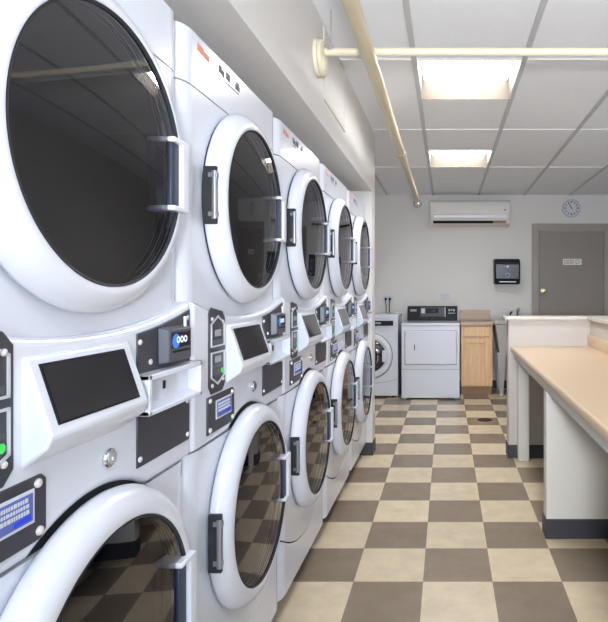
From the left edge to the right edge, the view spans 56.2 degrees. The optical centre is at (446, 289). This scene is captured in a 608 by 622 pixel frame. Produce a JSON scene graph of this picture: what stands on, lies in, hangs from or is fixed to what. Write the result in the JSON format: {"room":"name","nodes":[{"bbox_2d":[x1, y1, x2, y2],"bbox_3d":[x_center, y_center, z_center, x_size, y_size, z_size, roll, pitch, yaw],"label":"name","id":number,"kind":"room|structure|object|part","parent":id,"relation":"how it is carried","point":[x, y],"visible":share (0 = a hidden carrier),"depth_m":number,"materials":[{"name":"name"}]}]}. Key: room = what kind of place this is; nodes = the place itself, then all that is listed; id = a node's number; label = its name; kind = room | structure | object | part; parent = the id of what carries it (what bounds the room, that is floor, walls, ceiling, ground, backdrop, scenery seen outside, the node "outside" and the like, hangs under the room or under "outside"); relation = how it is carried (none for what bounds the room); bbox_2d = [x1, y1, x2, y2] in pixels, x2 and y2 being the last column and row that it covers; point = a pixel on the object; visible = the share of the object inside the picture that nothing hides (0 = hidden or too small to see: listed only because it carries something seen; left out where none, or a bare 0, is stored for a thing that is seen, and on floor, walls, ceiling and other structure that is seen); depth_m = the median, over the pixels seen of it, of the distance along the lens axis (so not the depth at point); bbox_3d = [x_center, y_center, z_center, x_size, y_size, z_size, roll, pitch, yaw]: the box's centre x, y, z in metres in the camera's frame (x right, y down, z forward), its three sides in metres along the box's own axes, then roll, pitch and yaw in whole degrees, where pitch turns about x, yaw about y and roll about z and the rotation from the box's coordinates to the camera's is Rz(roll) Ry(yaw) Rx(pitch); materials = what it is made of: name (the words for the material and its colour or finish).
{"room":"laundry","nodes":[
{"label":"laundry","id":0,"kind":"room"},
{"bbox_2d":[163,0,374,193],"bbox_3d":[-1.012,-1.105,0.565,0.875,0.681,7.530,0,0,0],"label":"soffit","id":1,"kind":"structure","parent":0,"point":[267,44],"depth_m":2.10,"materials":[{"name":"paint"}]},
{"bbox_2d":[323,26,344,131],"bbox_3d":[-0.572,-1.060,2.780,0.006,0.342,0.524,0,0,0],"label":"access panel","id":2,"kind":"object","parent":1,"relation":"attached to","point":[334,82],"visible":0.86,"depth_m":2.78,"materials":[{"name":"paint"}]},
{"bbox_2d":[340,59,607,167],"bbox_3d":[0.355,-1.243,1.329,3.610,0.008,8.277,0,0,0],"label":"trim","id":3,"kind":"structure","parent":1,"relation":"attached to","point":[340,59],"depth_m":3.53,"materials":[{"name":"white metal"}]},
{"bbox_2d":[375,0,607,194],"bbox_3d":[0.122,-1.243,1.930,3.003,0.012,10.260,0,0,0],"label":"trim","id":4,"kind":"structure","parent":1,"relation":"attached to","point":[406,6],"depth_m":3.58,"materials":[{"name":"grey metal"}]},
{"bbox_2d":[350,191,374,441],"bbox_3d":[-1.012,0.259,4.256,0.875,2.045,0.148,0,0,0],"label":"wall","id":5,"kind":"structure","parent":0,"point":[367,198],"depth_m":4.18,"materials":[{"name":"paint"}]},
{"bbox_2d":[359,437,375,455],"bbox_3d":[-0.884,1.231,4.256,0.631,0.100,0.160,0,0,0],"label":"baseboard","id":6,"kind":"structure","parent":5,"relation":"attached to","point":[369,448],"depth_m":4.18,"materials":[{"name":"black plastic"}]},
{"bbox_2d":[271,388,607,621],"bbox_3d":[0.355,1.331,1.930,3.810,0.100,10.460,0,0,0],"label":"floor","id":7,"kind":"structure","parent":0,"point":[439,524],"depth_m":2.76,"materials":[{"name":"tile"}]},
{"bbox_2d":[0,0,201,621],"bbox_3d":[-0.959,0.319,0.924,0.823,1.925,0.712,0,0,0],"label":"dryer","id":8,"kind":"object","parent":7,"relation":"on","point":[99,379],"visible":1,"depth_m":0.89,"materials":[{"name":"white metal"}]},
{"bbox_3d":[-0.601,0.205,0.702,0.002,0.088,0.084,0,0,0],"label":"chevron frame","id":9,"kind":"part","parent":8,"relation":"part of","materials":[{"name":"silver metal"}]},
{"bbox_3d":[-0.601,0.107,0.702,0.002,0.082,0.084,0,0,0],"label":"chevron frame","id":10,"kind":"part","parent":8,"relation":"part of","materials":[{"name":"silver metal"}]},
{"bbox_3d":[-0.605,0.157,0.701,0.005,0.224,0.102,0,0,0],"label":"selector plate","id":11,"kind":"part","parent":8,"relation":"part of","materials":[{"name":"grey metal"}]},
{"bbox_2d":[0,498,28,528],"bbox_3d":[-0.598,0.308,0.734,0.001,0.023,0.078,0,0,0],"label":"print","id":12,"kind":"object","parent":8,"relation":"attached to","point":[14,512],"depth_m":0.75,"materials":[{"name":"white"}]},
{"bbox_3d":[-0.600,0.313,0.736,0.002,0.050,0.100,0,0,0],"label":"label frame","id":13,"kind":"part","parent":8,"relation":"part of","materials":[{"name":"grey"}]},
{"bbox_3d":[-0.604,0.321,0.726,0.006,0.096,0.172,0,0,0],"label":"payment plate","id":14,"kind":"part","parent":8,"relation":"part of","materials":[{"name":"grey metal"}]},
{"bbox_3d":[-0.639,0.360,0.938,0.038,0.069,0.380,0,0,0],"label":"shadow plate","id":15,"kind":"part","parent":8,"relation":"part of","materials":[{"name":"black"}]},
{"bbox_3d":[-0.645,-0.207,0.924,0.030,0.596,0.712,0,0,0],"label":"dryer panel","id":16,"kind":"part","parent":8,"relation":"part of","materials":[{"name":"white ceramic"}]},
{"bbox_3d":[-0.601,-0.243,0.938,0.052,0.568,0.554,0,0,0],"label":"dryer door","id":17,"kind":"part","parent":8,"relation":"part of","materials":[{"name":"white plastic"}]},
{"bbox_3d":[-0.580,-0.243,0.938,0.014,0.471,0.459,0,0,0],"label":"glass","id":18,"kind":"part","parent":8,"relation":"part of","materials":[{"name":"black glass"}]},
{"bbox_2d":[0,459,195,621],"bbox_3d":[-0.596,0.698,0.924,0.097,0.690,0.712,0,0,0],"label":"washer","id":19,"kind":"object","parent":8,"relation":"in","point":[118,551],"depth_m":0.92,"materials":[{"name":"white metal"}]},
{"bbox_3d":[-0.645,-0.577,0.924,0.030,0.135,0.712,0,0,0],"label":"header panel","id":20,"kind":"part","parent":8,"relation":"part of","materials":[{"name":"white metal"}]},
{"bbox_3d":[-0.605,0.298,1.159,0.005,0.102,0.214,0,0,0],"label":"vault plate","id":21,"kind":"part","parent":8,"relation":"part of","materials":[{"name":"grey metal"}]},
{"bbox_3d":[-0.605,0.107,1.160,0.005,0.124,0.216,0,0,0],"label":"coin plate","id":22,"kind":"part","parent":8,"relation":"part of","materials":[{"name":"grey metal"}]},
{"bbox_3d":[-0.577,-0.243,1.151,0.027,0.154,0.064,0,0,0],"label":"handle","id":23,"kind":"part","parent":8,"relation":"part of","materials":[{"name":"white plastic"}]},
{"bbox_2d":[174,20,290,621],"bbox_3d":[-0.959,0.319,1.643,0.823,1.925,0.712,0,0,0],"label":"dryer","id":24,"kind":"object","parent":7,"relation":"on","point":[236,469],"visible":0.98,"depth_m":1.48,"materials":[{"name":"white metal"}]},
{"bbox_3d":[-0.605,0.157,1.420,0.005,0.224,0.102,0,0,0],"label":"selector plate","id":25,"kind":"part","parent":24,"relation":"part of","materials":[{"name":"grey metal"}]},
{"bbox_3d":[-0.601,0.205,1.421,0.002,0.088,0.084,0,0,0],"label":"chevron frame","id":26,"kind":"part","parent":24,"relation":"part of","materials":[{"name":"silver metal"}]},
{"bbox_3d":[-0.601,0.107,1.421,0.002,0.082,0.084,0,0,0],"label":"chevron frame","id":27,"kind":"part","parent":24,"relation":"part of","materials":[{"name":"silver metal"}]},
{"bbox_3d":[-0.604,0.321,1.445,0.006,0.096,0.172,0,0,0],"label":"payment plate","id":28,"kind":"part","parent":24,"relation":"part of","materials":[{"name":"grey metal"}]},
{"bbox_3d":[-0.600,0.313,1.455,0.002,0.050,0.100,0,0,0],"label":"label frame","id":29,"kind":"part","parent":24,"relation":"part of","materials":[{"name":"grey plastic"}]},
{"bbox_3d":[-0.645,-0.577,1.643,0.030,0.135,0.712,0,0,0],"label":"header panel","id":30,"kind":"part","parent":24,"relation":"part of","materials":[{"name":"white metal"}]},
{"bbox_3d":[-0.645,-0.207,1.643,0.030,0.596,0.712,0,0,0],"label":"dryer panel","id":31,"kind":"part","parent":24,"relation":"part of","materials":[{"name":"white metal"}]},
{"bbox_2d":[218,398,229,411],"bbox_3d":[-0.598,0.308,1.453,0.001,0.023,0.078,0,0,0],"label":"print","id":32,"kind":"object","parent":24,"relation":"attached to","point":[223,403],"depth_m":1.45,"materials":[{"name":"white"}]},
{"bbox_2d":[181,398,290,621],"bbox_3d":[-0.596,0.698,1.643,0.097,0.690,0.712,0,0,0],"label":"washer","id":33,"kind":"object","parent":24,"relation":"in","point":[236,469],"depth_m":1.49,"materials":[{"name":"white metal"}]},
{"bbox_3d":[-0.639,0.360,1.657,0.038,0.069,0.380,0,0,0],"label":"shadow plate","id":34,"kind":"part","parent":24,"relation":"part of","materials":[{"name":"black"}]},
{"bbox_3d":[-0.601,-0.243,1.657,0.052,0.568,0.554,0,0,0],"label":"dryer door","id":35,"kind":"part","parent":24,"relation":"part of","materials":[{"name":"white plastic"}]},
{"bbox_3d":[-0.580,-0.243,1.657,0.014,0.471,0.459,0,0,0],"label":"glass","id":36,"kind":"part","parent":24,"relation":"part of","materials":[{"name":"black glass"}]},
{"bbox_3d":[-0.630,1.048,1.643,0.030,0.229,0.712,0,0,0],"label":"service panel","id":37,"kind":"part","parent":24,"relation":"part of","materials":[{"name":"white metal"}]},
{"bbox_3d":[-0.605,0.298,1.878,0.005,0.102,0.214,0,0,0],"label":"vault plate","id":38,"kind":"part","parent":24,"relation":"part of","materials":[{"name":"grey metal"}]},
{"bbox_3d":[-0.605,0.107,1.879,0.005,0.124,0.216,0,0,0],"label":"coin plate","id":39,"kind":"part","parent":24,"relation":"part of","materials":[{"name":"black metal"}]},
{"bbox_3d":[-0.577,-0.243,1.870,0.027,0.154,0.064,0,0,0],"label":"handle","id":40,"kind":"part","parent":24,"relation":"part of","materials":[{"name":"white plastic"}]},
{"bbox_2d":[273,117,333,601],"bbox_3d":[-0.959,0.319,2.364,0.823,1.925,0.712,0,0,0],"label":"dryer","id":41,"kind":"object","parent":7,"relation":"on","point":[305,413],"visible":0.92,"depth_m":2.22,"materials":[{"name":"white metal"}]},
{"bbox_3d":[-0.605,0.157,2.141,0.005,0.224,0.102,0,0,0],"label":"selector plate","id":42,"kind":"part","parent":41,"relation":"part of","materials":[{"name":"black metal"}]},
{"bbox_3d":[-0.601,0.205,2.142,0.002,0.088,0.084,0,0,0],"label":"chevron frame","id":43,"kind":"part","parent":41,"relation":"part of","materials":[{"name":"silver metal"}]},
{"bbox_3d":[-0.601,0.107,2.142,0.002,0.082,0.084,0,0,0],"label":"chevron frame","id":44,"kind":"part","parent":41,"relation":"part of","materials":[{"name":"silver metal"}]},
{"bbox_3d":[-0.604,0.321,2.166,0.006,0.096,0.172,0,0,0],"label":"payment plate","id":45,"kind":"part","parent":41,"relation":"part of","materials":[{"name":"grey metal"}]},
{"bbox_3d":[-0.645,-0.577,2.364,0.030,0.135,0.712,0,0,0],"label":"header panel","id":46,"kind":"part","parent":41,"relation":"part of","materials":[{"name":"white metal"}]},
{"bbox_3d":[-0.645,-0.207,2.364,0.030,0.596,0.712,0,0,0],"label":"dryer panel","id":47,"kind":"part","parent":41,"relation":"part of","materials":[{"name":"white metal"}]},
{"bbox_3d":[-0.630,1.048,2.364,0.030,0.229,0.712,0,0,0],"label":"service panel","id":48,"kind":"part","parent":41,"relation":"part of","materials":[{"name":"white metal"}]},
{"bbox_3d":[-0.639,0.360,2.378,0.038,0.069,0.380,0,0,0],"label":"shadow plate","id":49,"kind":"part","parent":41,"relation":"part of","materials":[{"name":"black"}]},
{"bbox_2d":[277,369,333,541],"bbox_3d":[-0.596,0.698,2.364,0.097,0.690,0.712,0,0,0],"label":"washer","id":50,"kind":"object","parent":41,"relation":"in","point":[305,413],"depth_m":2.22,"materials":[{"name":"white metal"}]},
{"bbox_3d":[-0.601,-0.243,2.378,0.052,0.568,0.554,0,0,0],"label":"dryer door","id":51,"kind":"part","parent":41,"relation":"part of","materials":[{"name":"white plastic"}]},
{"bbox_3d":[-0.580,-0.243,2.378,0.014,0.471,0.459,0,0,0],"label":"glass","id":52,"kind":"part","parent":41,"relation":"part of","materials":[{"name":"black glass"}]},
{"bbox_3d":[-0.605,0.298,2.599,0.005,0.102,0.214,0,0,0],"label":"vault plate","id":53,"kind":"part","parent":41,"relation":"part of","materials":[{"name":"grey metal"}]},
{"bbox_3d":[-0.605,0.107,2.600,0.005,0.124,0.216,0,0,0],"label":"coin plate","id":54,"kind":"part","parent":41,"relation":"part of","materials":[{"name":"grey metal"}]},
{"bbox_3d":[-0.577,-0.243,2.591,0.027,0.154,0.064,0,0,0],"label":"handle","id":55,"kind":"part","parent":41,"relation":"part of","materials":[{"name":"white plastic"}]},
{"bbox_2d":[319,163,357,518],"bbox_3d":[-0.959,0.319,3.092,0.823,1.925,0.712,0,0,0],"label":"dryer","id":56,"kind":"object","parent":7,"relation":"on","point":[339,374],"visible":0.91,"depth_m":2.96,"materials":[{"name":"white metal"}]},
{"bbox_3d":[-0.605,0.157,2.869,0.005,0.224,0.102,0,0,0],"label":"selector plate","id":57,"kind":"part","parent":56,"relation":"part of","materials":[{"name":"grey metal"}]},
{"bbox_3d":[-0.645,-0.577,3.092,0.030,0.135,0.712,0,0,0],"label":"header panel","id":58,"kind":"part","parent":56,"relation":"part of","materials":[{"name":"white metal"}]},
{"bbox_3d":[-0.645,-0.207,3.092,0.030,0.596,0.712,0,0,0],"label":"dryer panel","id":59,"kind":"part","parent":56,"relation":"part of","materials":[{"name":"white metal"}]},
{"bbox_3d":[-0.604,0.321,2.894,0.006,0.096,0.172,0,0,0],"label":"payment plate","id":60,"kind":"part","parent":56,"relation":"part of","materials":[{"name":"grey metal"}]},
{"bbox_3d":[-0.630,1.048,3.092,0.030,0.229,0.712,0,0,0],"label":"service panel","id":61,"kind":"part","parent":56,"relation":"part of","materials":[{"name":"white metal"}]},
{"bbox_2d":[323,351,357,477],"bbox_3d":[-0.596,0.698,3.092,0.097,0.690,0.712,0,0,0],"label":"washer","id":62,"kind":"object","parent":56,"relation":"in","point":[339,374],"depth_m":2.96,"materials":[{"name":"white metal"}]},
{"bbox_3d":[-0.601,-0.243,3.106,0.052,0.568,0.554,0,0,0],"label":"dryer door","id":63,"kind":"part","parent":56,"relation":"part of","materials":[{"name":"white plastic"}]},
{"bbox_3d":[-0.580,-0.243,3.106,0.014,0.471,0.459,0,0,0],"label":"glass","id":64,"kind":"part","parent":56,"relation":"part of","materials":[{"name":"black glass"}]},
{"bbox_3d":[-0.605,0.298,3.327,0.005,0.102,0.214,0,0,0],"label":"vault plate","id":65,"kind":"part","parent":56,"relation":"part of","materials":[{"name":"grey metal"}]},
{"bbox_3d":[-0.605,0.107,3.328,0.005,0.124,0.216,0,0,0],"label":"coin plate","id":66,"kind":"part","parent":56,"relation":"part of","materials":[{"name":"grey metal"}]},
{"bbox_3d":[-0.577,-0.243,3.319,0.027,0.154,0.064,0,0,0],"label":"handle","id":67,"kind":"part","parent":56,"relation":"part of","materials":[{"name":"white plastic"}]},
{"bbox_2d":[347,190,373,470],"bbox_3d":[-0.959,0.319,3.814,0.823,1.925,0.712,0,0,0],"label":"dryer","id":68,"kind":"object","parent":7,"relation":"on","point":[360,352],"visible":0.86,"depth_m":3.73,"materials":[{"name":"white metal"}]},
{"bbox_3d":[-0.605,0.157,3.591,0.005,0.224,0.102,0,0,0],"label":"selector plate","id":69,"kind":"part","parent":68,"relation":"part of","materials":[{"name":"grey metal"}]},
{"bbox_3d":[-0.645,-0.577,3.814,0.030,0.135,0.712,0,0,0],"label":"header panel","id":70,"kind":"part","parent":68,"relation":"part of","materials":[{"name":"white metal"}]},
{"bbox_3d":[-0.645,-0.207,3.814,0.030,0.596,0.712,0,0,0],"label":"dryer panel","id":71,"kind":"part","parent":68,"relation":"part of","materials":[{"name":"white metal"}]},
{"bbox_3d":[-0.604,0.321,3.616,0.006,0.096,0.172,0,0,0],"label":"payment plate","id":72,"kind":"part","parent":68,"relation":"part of","materials":[{"name":"grey metal"}]},
{"bbox_3d":[-0.630,1.048,3.814,0.030,0.229,0.712,0,0,0],"label":"service panel","id":73,"kind":"part","parent":68,"relation":"part of","materials":[{"name":"white metal"}]},
{"bbox_3d":[-0.601,-0.243,3.828,0.052,0.568,0.554,0,0,0],"label":"dryer door","id":74,"kind":"part","parent":68,"relation":"part of","materials":[{"name":"white plastic"}]},
{"bbox_2d":[349,340,373,440],"bbox_3d":[-0.596,0.698,3.814,0.097,0.690,0.712,0,0,0],"label":"washer","id":75,"kind":"object","parent":68,"relation":"in","point":[360,352],"depth_m":3.71,"materials":[{"name":"white metal"}]},
{"bbox_3d":[-0.580,-0.243,3.828,0.014,0.471,0.459,0,0,0],"label":"glass","id":76,"kind":"part","parent":68,"relation":"part of","materials":[{"name":"grey glass"}]},
{"bbox_3d":[-0.605,0.298,4.049,0.005,0.102,0.214,0,0,0],"label":"vault plate","id":77,"kind":"part","parent":68,"relation":"part of","materials":[{"name":"grey metal"}]},
{"bbox_3d":[-0.577,-0.243,4.041,0.027,0.154,0.064,0,0,0],"label":"handle","id":78,"kind":"part","parent":68,"relation":"part of","materials":[{"name":"white plastic"}]},
{"bbox_2d":[375,312,401,396],"bbox_3d":[-0.915,0.786,6.679,0.690,0.990,0.651,0,0,0],"label":"washer","id":79,"kind":"object","parent":7,"relation":"on","point":[388,328],"visible":0.47,"depth_m":6.40,"materials":[{"name":"white metal"}]},
{"bbox_3d":[-0.915,0.781,6.375,0.396,0.396,0.041,0,0,0],"label":"glass","id":80,"kind":"part","parent":79,"relation":"part of","materials":[{"name":"black"}]},
{"bbox_3d":[-0.915,0.781,6.383,0.544,0.544,0.034,0,0,0],"label":"door","id":81,"kind":"part","parent":79,"relation":"part of","materials":[{"name":"white plastic"}]},
{"bbox_3d":[-0.730,0.781,6.367,0.060,0.140,0.026,0,0,0],"label":"handle","id":82,"kind":"part","parent":79,"relation":"part of","materials":[{"name":"white plastic"}]},
{"bbox_3d":[-0.927,0.386,6.395,0.645,0.100,0.014,0,0,0],"label":"control panel","id":83,"kind":"part","parent":79,"relation":"part of","materials":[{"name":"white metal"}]},
{"bbox_3d":[-0.915,0.314,6.697,0.690,0.045,0.617,0,0,0],"label":"panel","id":84,"kind":"part","parent":79,"relation":"part of","materials":[{"name":"white metal"}]},
{"bbox_2d":[401,306,459,398],"bbox_3d":[-0.186,0.744,6.639,0.686,1.075,0.722,0,0,0],"label":"dryer","id":85,"kind":"object","parent":7,"relation":"on","point":[430,334],"visible":1,"depth_m":6.30,"materials":[{"name":"white metal"}]},
{"bbox_3d":[-0.186,0.404,6.643,0.686,0.031,0.714,0,0,0],"label":"panel","id":86,"kind":"part","parent":85,"relation":"part of","materials":[{"name":"white metal"}]},
{"bbox_3d":[-0.185,0.671,6.291,0.598,0.390,0.018,0,0,0],"label":"door","id":87,"kind":"part","parent":85,"relation":"part of","materials":[{"name":"white metal"}]},
{"bbox_3d":[-0.176,0.280,6.872,0.310,0.113,0.024,0,0,0],"label":"control plate","id":88,"kind":"part","parent":85,"relation":"part of","materials":[{"name":"grey metal"}]},
{"bbox_2d":[459,310,492,393],"bbox_3d":[0.368,0.771,6.790,0.400,1.020,0.520,0,0,0],"label":"base cabinet","id":89,"kind":"object","parent":7,"relation":"on","point":[475,325],"visible":1,"depth_m":6.56,"materials":[{"name":"brown wood"}]},
{"bbox_2d":[459,320,492,325],"bbox_3d":[0.368,0.409,6.790,0.400,0.043,0.520,0,0,0],"label":"countertop","id":90,"kind":"structure","parent":89,"relation":"on","point":[462,322],"depth_m":6.53,"materials":[{"name":"beige laminate"}]},
{"bbox_3d":[0.368,0.503,6.561,0.316,0.125,0.021,0,0,0],"label":"drawer","id":91,"kind":"part","parent":89,"relation":"part of","materials":[{"name":"brown wood"}]},
{"bbox_3d":[0.368,0.875,6.561,0.316,0.577,0.021,0,0,0],"label":"door","id":92,"kind":"part","parent":89,"relation":"part of","materials":[{"name":"brown wood"}]},
{"bbox_3d":[0.368,0.875,6.568,0.204,0.465,0.008,0,0,0],"label":"door panel","id":93,"kind":"part","parent":89,"relation":"part of","materials":[{"name":"brown wood"}]},
{"bbox_2d":[477,418,491,421],"bbox_3d":[0.379,1.278,5.330,0.148,0.006,0.148,0,0,0],"label":"floor drain","id":94,"kind":"object","parent":7,"relation":"on","point":[479,419],"visible":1,"depth_m":5.32,"materials":[{"name":"brown metal"}]},
{"bbox_2d":[491,307,519,395],"bbox_3d":[0.920,0.748,6.731,0.697,1.066,0.588,0,0,0],"label":"utility sink","id":95,"kind":"object","parent":7,"relation":"on","point":[499,325],"visible":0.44,"depth_m":6.50,"materials":[{"name":"plastic"}]},
{"bbox_3d":[0.665,1.021,6.910,0.110,0.520,0.060,0,0,0],"label":"leg","id":96,"kind":"part","parent":95,"relation":"part of","materials":[{"name":"silver metal"}]},
{"bbox_2d":[491,319,506,355],"bbox_3d":[0.920,0.584,6.720,0.697,0.425,0.567,0,0,0],"label":"basin","id":97,"kind":"object","parent":95,"relation":"in","point":[499,325],"depth_m":6.49,"materials":[{"name":"plastic"}]},
{"bbox_3d":[0.665,1.021,6.530,0.110,0.520,0.060,0,0,0],"label":"leg","id":98,"kind":"part","parent":95,"relation":"part of","materials":[{"name":"silver metal"}]},
{"bbox_2d":[510,335,607,538],"bbox_3d":[0.791,0.811,2.534,0.606,0.940,3.169,0,0,0],"label":"countertop","id":99,"kind":"structure","parent":7,"relation":"on","point":[574,379],"depth_m":2.79,"materials":[{"name":"beige laminate"}]},
{"bbox_3d":[0.580,0.873,4.078,0.081,0.817,0.066,0,0,0],"label":"support post","id":100,"kind":"part","parent":99,"relation":"part of","materials":[{"name":"paint"}]},
{"bbox_3d":[0.804,0.873,2.824,0.579,0.817,0.078,0,0,0],"label":"support panel","id":101,"kind":"part","parent":99,"relation":"part of","materials":[{"name":"laminate"}]},
{"bbox_2d":[313,0,607,194],"bbox_3d":[0.355,-1.345,1.930,3.810,0.200,10.460,0,0,0],"label":"ceiling","id":102,"kind":"structure","parent":0,"point":[549,94],"depth_m":3.59,"materials":[{"name":"tile"}]},
{"bbox_2d":[341,0,421,207],"bbox_3d":[-0.321,-1.083,1.491,0.100,0.325,9.182,0,0,0],"label":"pipe","id":103,"kind":"object","parent":102,"relation":"hanging from","point":[354,14],"visible":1,"depth_m":2.46,"materials":[{"name":"beige metal"}]},
{"bbox_2d":[312,9,607,77],"bbox_3d":[0.792,-1.097,2.398,2.735,0.296,0.164,0,0,0],"label":"pipe","id":104,"kind":"object","parent":102,"relation":"attached to","point":[321,51],"visible":1,"depth_m":2.38,"materials":[{"name":"beige metal"}]},
{"bbox_2d":[429,151,491,166],"bbox_3d":[0.122,-1.319,5.130,0.579,0.157,0.653,0,0,0],"label":"ceiling light","id":105,"kind":"object","parent":102,"relation":"attached to","point":[437,158],"visible":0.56,"depth_m":5.45,"materials":[{"name":"white plastic"}]},
{"bbox_2d":[432,151,485,154],"bbox_3d":[0.122,-1.370,5.130,0.539,0.014,0.613,0,0,0],"label":"diffuser","id":106,"kind":"object","parent":105,"relation":"attached to","point":[433,152],"depth_m":5.37,"materials":[{"name":"white plastic"}]},
{"bbox_2d":[417,61,520,99],"bbox_3d":[0.122,-1.319,3.221,0.579,0.157,0.610,0,0,0],"label":"ceiling light","id":107,"kind":"object","parent":102,"relation":"attached to","point":[439,80],"visible":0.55,"depth_m":3.48,"materials":[{"name":"white plastic"}]},
{"bbox_2d":[422,61,511,79],"bbox_3d":[0.122,-1.370,3.221,0.539,0.014,0.570,0,0,0],"label":"diffuser","id":108,"kind":"object","parent":107,"relation":"attached to","point":[431,70],"depth_m":3.35,"materials":[{"name":"white plastic"}]},
{"bbox_2d":[375,195,607,379],"bbox_3d":[0.355,-0.082,7.110,3.810,2.726,0.100,0,0,0],"label":"wall","id":109,"kind":"structure","parent":0,"point":[416,262],"depth_m":7.06,"materials":[{"name":"paint"}]},
{"bbox_2d":[384,296,391,301],"bbox_3d":[-0.765,0.118,7.056,0.114,0.080,0.009,0,0,0],"label":"wall outlet","id":110,"kind":"object","parent":109,"relation":"attached to","point":[387,297],"visible":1,"depth_m":7.05,"materials":[{"name":"grey plastic"}]},
{"bbox_2d":[441,294,448,299],"bbox_3d":[-0.020,0.091,7.056,0.114,0.080,0.009,0,0,0],"label":"wall outlet","id":111,"kind":"object","parent":109,"relation":"attached to","point":[443,296],"visible":1,"depth_m":7.05,"materials":[{"name":"grey plastic"}]},
{"bbox_2d":[430,200,509,226],"bbox_3d":[0.300,-0.984,6.952,1.020,0.330,0.216,0,0,0],"label":"air conditioner","id":112,"kind":"object","parent":109,"relation":"attached to","point":[443,213],"visible":1,"depth_m":6.86,"materials":[{"name":"white plastic"}]},
{"bbox_2d":[433,221,492,222],"bbox_3d":[0.210,-0.866,6.884,0.760,0.034,0.052,0,0,0],"label":"air vent","id":113,"kind":"object","parent":112,"relation":"attached to","point":[433,221],"depth_m":6.87,"materials":[{"name":"black plastic"}]},
{"bbox_2d":[459,310,489,319],"bbox_3d":[0.368,0.325,7.037,0.400,0.127,0.025,0,0,0],"label":"backsplash","id":114,"kind":"structure","parent":109,"relation":"attached to","point":[463,314],"depth_m":7.02,"materials":[{"name":"beige laminate"}]},
{"bbox_2d":[460,380,506,387],"bbox_3d":[-0.170,1.231,7.056,2.560,0.100,0.008,0,0,0],"label":"baseboard","id":115,"kind":"structure","parent":109,"relation":"attached to","point":[494,385],"depth_m":7.05,"materials":[{"name":"black plastic"}]},
{"bbox_2d":[493,259,519,283],"bbox_3d":[0.776,-0.236,6.955,0.326,0.325,0.209,0,0,0],"label":"paper towel dispenser","id":116,"kind":"object","parent":109,"relation":"attached to","point":[505,271],"visible":1,"depth_m":6.86,"materials":[{"name":"black plastic"}]},
{"bbox_2d":[532,224,607,315],"bbox_3d":[1.631,0.208,7.045,1.034,2.145,0.030,0,0,0],"label":"trim","id":117,"kind":"structure","parent":109,"relation":"attached to","point":[536,228],"depth_m":7.03,"materials":[{"name":"grey paint"}]},
{"bbox_2d":[539,232,602,315],"bbox_3d":[1.627,0.256,7.016,0.839,2.030,0.089,0,0,0],"label":"door","id":118,"kind":"structure","parent":109,"relation":"in","point":[564,290],"depth_m":7.04,"materials":[{"name":"grey paint"}]},
{"bbox_2d":[563,259,581,264],"bbox_3d":[1.640,-0.367,7.043,0.244,0.080,0.005,0,0,0],"label":"door sign","id":119,"kind":"object","parent":118,"relation":"attached to","point":[565,261],"visible":1,"depth_m":7.04,"materials":[{"name":"white paper"}]},
{"bbox_2d":[562,199,580,216],"bbox_3d":[1.628,-1.066,7.042,0.236,0.236,0.036,0,0,0],"label":"wall clock","id":120,"kind":"object","parent":109,"relation":"attached to","point":[571,207],"visible":1,"depth_m":7.03,"materials":[{"name":"grey plastic"}]},
{"bbox_2d":[507,320,589,444],"bbox_3d":[1.317,0.753,4.185,1.686,1.055,0.130,0,0,0],"label":"wall","id":121,"kind":"structure","parent":0,"point":[519,332],"depth_m":4.12,"materials":[{"name":"paint"}]},
{"bbox_2d":[506,440,543,457],"bbox_3d":[0.781,1.231,4.185,0.628,0.100,0.144,0,0,0],"label":"baseboard","id":122,"kind":"structure","parent":121,"relation":"attached to","point":[535,451],"depth_m":4.11,"materials":[{"name":"black plastic"}]},
{"bbox_2d":[503,316,607,319],"bbox_3d":[1.302,0.214,4.185,1.716,0.023,0.190,0,0,0],"label":"trim","id":123,"kind":"structure","parent":121,"relation":"on","point":[504,317],"depth_m":4.09,"materials":[{"name":"paint"}]},
{"bbox_2d":[590,320,607,339],"bbox_3d":[1.160,0.753,2.360,0.130,1.055,3.520,0,0,0],"label":"wall","id":124,"kind":"structure","parent":0,"point":[597,329],"depth_m":3.86,"materials":[{"name":"paint"}]},
{"bbox_2d":[587,317,607,323],"bbox_3d":[1.160,0.214,2.335,0.190,0.023,3.510,0,0,0],"label":"trim","id":125,"kind":"structure","parent":124,"relation":"on","point":[596,319],"depth_m":3.85,"materials":[{"name":"paint"}]},
{"bbox_2d":[588,335,607,353],"bbox_3d":[1.085,0.384,2.534,0.019,0.085,3.169,0,0,0],"label":"backsplash","id":126,"kind":"structure","parent":124,"relation":"attached to","point":[600,344],"depth_m":3.82,"materials":[{"name":"beige laminate"}]}
]}

